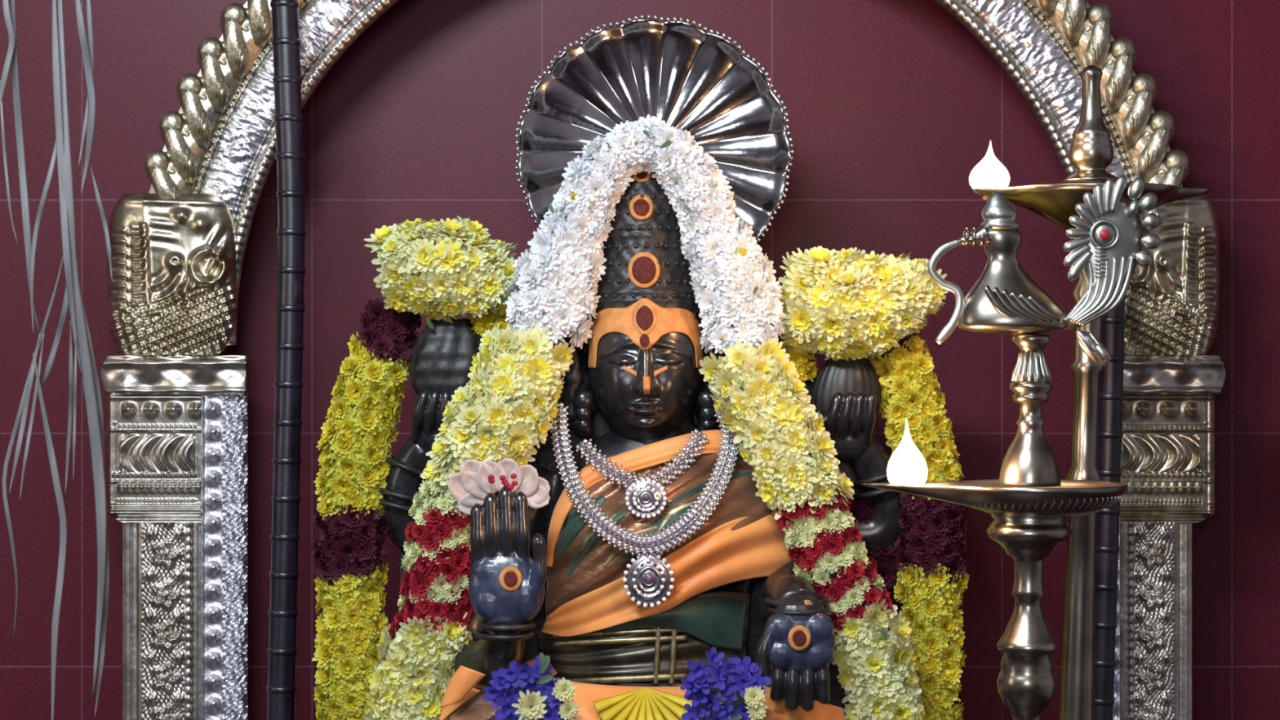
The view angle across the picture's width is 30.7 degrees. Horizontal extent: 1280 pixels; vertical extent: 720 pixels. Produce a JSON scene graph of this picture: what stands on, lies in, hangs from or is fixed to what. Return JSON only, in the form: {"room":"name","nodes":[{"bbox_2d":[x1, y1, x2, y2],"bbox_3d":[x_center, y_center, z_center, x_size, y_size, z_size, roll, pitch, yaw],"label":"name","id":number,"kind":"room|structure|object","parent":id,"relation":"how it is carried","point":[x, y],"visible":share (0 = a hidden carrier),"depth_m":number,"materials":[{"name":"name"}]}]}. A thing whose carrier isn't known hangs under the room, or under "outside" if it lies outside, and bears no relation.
{"room":"house of worship","nodes":[
{"label":"house of worship","id":0,"kind":"room"},
{"bbox_2d":[0,0,112,719],"bbox_3d":[-0.802,-0.020,3.200,0.157,1.059,0.046,0,0,0],"label":"streamers","id":1,"kind":"object","parent":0,"point":[73,299],"visible":1,"depth_m":3.19},
{"bbox_2d":[0,0,1279,719],"bbox_3d":[0.000,-0.100,3.970,4.400,3.200,0.100,0,0,0],"label":"wall","id":2,"kind":"structure","parent":0,"point":[893,106],"depth_m":3.92,"materials":[{"name":"red tile"}]},
{"bbox_3d":[0.000,1.540,1.210,4.400,0.080,5.420,0,0,0],"label":"floor","id":3,"kind":"structure","parent":0,"visible":0},
{"bbox_2d":[266,0,306,719],"bbox_3d":[-0.550,0.439,3.620,0.062,2.121,0.045,0,0,0],"label":"pole","id":4,"kind":"object","parent":3,"relation":"on","point":[286,42],"visible":1,"depth_m":3.60,"materials":[{"name":"metal"}]},
{"bbox_2d":[100,0,1225,719],"bbox_3d":[0.037,0.291,3.751,1.828,2.417,0.139,0,0,0],"label":"arch","id":5,"kind":"object","parent":3,"relation":"on","point":[177,407],"visible":0.82,"depth_m":3.72,"materials":[{"name":"silver metal"}]},
{"bbox_2d":[862,175,1160,719],"bbox_3d":[0.471,0.636,2.900,0.339,1.728,0.339,0,0,34],"label":"oil lamp","id":6,"kind":"object","parent":3,"relation":"on","point":[1029,504],"visible":1,"depth_m":2.88,"materials":[{"name":"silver metal"}]},
{"bbox_2d":[968,65,1213,719],"bbox_3d":[0.614,0.547,3.220,0.252,1.907,0.250,0,0,-45],"label":"oil lamp","id":7,"kind":"object","parent":3,"relation":"on","point":[1091,149],"visible":0.75,"depth_m":3.20,"materials":[{"name":"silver metal"}]},
{"bbox_2d":[1093,296,1125,719],"bbox_3d":[0.726,0.626,3.620,0.062,1.749,0.041,0,0,0],"label":"pole","id":8,"kind":"object","parent":3,"relation":"on","point":[1111,396],"visible":0.59,"depth_m":3.60,"materials":[{"name":"metal"}]},
{"bbox_3d":[-0.010,1.160,3.456,0.900,0.680,0.592,0,0,0],"label":"stone pedestal","id":9,"kind":"object","parent":3,"relation":"on","visible":0},
{"bbox_2d":[377,171,904,714],"bbox_3d":[0.004,0.191,3.388,0.812,1.016,0.443,0,0,0],"label":"idol","id":10,"kind":"object","parent":9,"relation":"on","point":[637,381],"visible":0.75,"depth_m":3.43,"materials":[{"name":"black stone"}]},
{"bbox_2d":[311,297,422,719],"bbox_3d":[-0.409,0.304,3.499,0.166,0.794,0.069,0,0,-9],"label":"flower garland","id":11,"kind":"object","parent":10,"relation":"hanging from","point":[364,411],"visible":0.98,"depth_m":3.48,"materials":[{"name":"yellow plant"}]},
{"bbox_2d":[364,216,517,337],"bbox_3d":[-0.285,-0.113,3.458,0.255,0.203,0.109,0,0,3],"label":"bunch","id":12,"kind":"object","parent":10,"relation":"attached to","point":[444,270],"visible":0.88,"depth_m":3.43,"materials":[{"name":"yellow plant"}]},
{"bbox_2d":[446,457,550,515],"bbox_3d":[-0.199,0.179,3.279,0.146,0.082,0.041,0,0,0],"label":"flower","id":13,"kind":"object","parent":10,"relation":"on","point":[475,479],"visible":0.93,"depth_m":3.29,"materials":[{"name":"pink plant"}]},
{"bbox_2d":[439,658,845,719],"bbox_3d":[0.012,0.558,3.315,0.676,0.258,0.139,0,0,0],"label":"skirt","id":14,"kind":"object","parent":10,"relation":"on","point":[461,700],"visible":0.58,"depth_m":3.30,"materials":[{"name":"orange fabric"}]},
{"bbox_2d":[482,652,578,719],"bbox_3d":[-0.151,0.471,3.247,0.135,0.133,0.103,0,0,0],"label":"posy","id":15,"kind":"object","parent":14,"relation":"attached to","point":[534,694],"visible":1,"depth_m":3.22,"materials":[{"name":"blue plant"}]},
{"bbox_2d":[680,646,771,719],"bbox_3d":[0.119,0.465,3.250,0.127,0.135,0.098,0,0,0],"label":"posy","id":16,"kind":"object","parent":14,"relation":"attached to","point":[723,693],"visible":1,"depth_m":3.23,"materials":[{"name":"blue plant"}]},
{"bbox_2d":[575,429,709,519],"bbox_3d":[0.003,0.164,3.372,0.196,0.128,0.069,0,0,0],"label":"necklace","id":17,"kind":"object","parent":10,"relation":"hanging from","point":[645,497],"visible":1,"depth_m":3.38,"materials":[{"name":"metal"}]},
{"bbox_2d":[625,478,666,519],"bbox_3d":[0.009,0.199,3.347,0.061,0.058,0.011,0,0,0],"label":"pendant","id":18,"kind":"object","parent":17,"relation":"attached to","point":[646,497],"depth_m":3.35,"materials":[{"name":"silver metal"}]},
{"bbox_2d":[362,323,924,719],"bbox_3d":[0.004,0.319,3.366,0.822,0.744,0.125,0,0,-1],"label":"flower garland","id":19,"kind":"object","parent":10,"relation":"hanging from","point":[507,404],"visible":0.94,"depth_m":3.35,"materials":[{"name":"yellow plant"}]},
{"bbox_2d":[536,591,751,686],"bbox_3d":[0.005,0.411,3.426,0.321,0.144,0.087,0,0,0],"label":"sash","id":20,"kind":"object","parent":10,"relation":"attached to","point":[655,650],"depth_m":3.40,"materials":[{"name":"green fabric"}]},
{"bbox_2d":[549,402,739,608],"bbox_3d":[0.007,0.209,3.368,0.282,0.294,0.084,0,0,0],"label":"necklace","id":21,"kind":"object","parent":10,"relation":"attached to","point":[648,580],"visible":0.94,"depth_m":3.35,"materials":[{"name":"metal"}]},
{"bbox_2d":[622,553,675,608],"bbox_3d":[0.013,0.316,3.344,0.075,0.080,0.014,0,0,0],"label":"pendant","id":22,"kind":"object","parent":21,"relation":"attached to","point":[648,580],"depth_m":3.34,"materials":[{"name":"silver metal"}]},
{"bbox_2d":[503,114,786,353],"bbox_3d":[0.007,-0.182,3.420,0.415,0.358,0.087,0,0,0],"label":"flower garland","id":23,"kind":"object","parent":10,"relation":"hanging from","point":[736,290],"visible":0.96,"depth_m":3.40,"materials":[{"name":"white plant"}]},
{"bbox_2d":[515,14,794,262],"bbox_3d":[0.022,-0.318,3.584,0.428,0.421,0.034,0,0,0],"label":"disc","id":24,"kind":"object","parent":10,"relation":"on","point":[681,73],"visible":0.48,"depth_m":3.59,"materials":[{"name":"silver mirror"}]},
{"bbox_2d":[540,430,791,636],"bbox_3d":[0.044,0.254,3.396,0.380,0.303,0.100,0,0,0],"label":"draped cloth","id":25,"kind":"object","parent":10,"relation":"attached to","point":[742,540],"visible":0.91,"depth_m":3.39,"materials":[{"name":"orange fabric"}]},
{"bbox_2d":[772,245,947,386],"bbox_3d":[0.319,-0.059,3.457,0.275,0.219,0.112,0,0,4],"label":"bunch","id":26,"kind":"object","parent":10,"relation":"attached to","point":[833,300],"visible":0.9,"depth_m":3.43,"materials":[{"name":"yellow plant"}]},
{"bbox_2d":[847,332,969,719],"bbox_3d":[0.397,0.311,3.503,0.193,0.783,0.069,0,0,10],"label":"flower garland","id":27,"kind":"object","parent":10,"relation":"hanging from","point":[926,563],"visible":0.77,"depth_m":3.48,"materials":[{"name":"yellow plant"}]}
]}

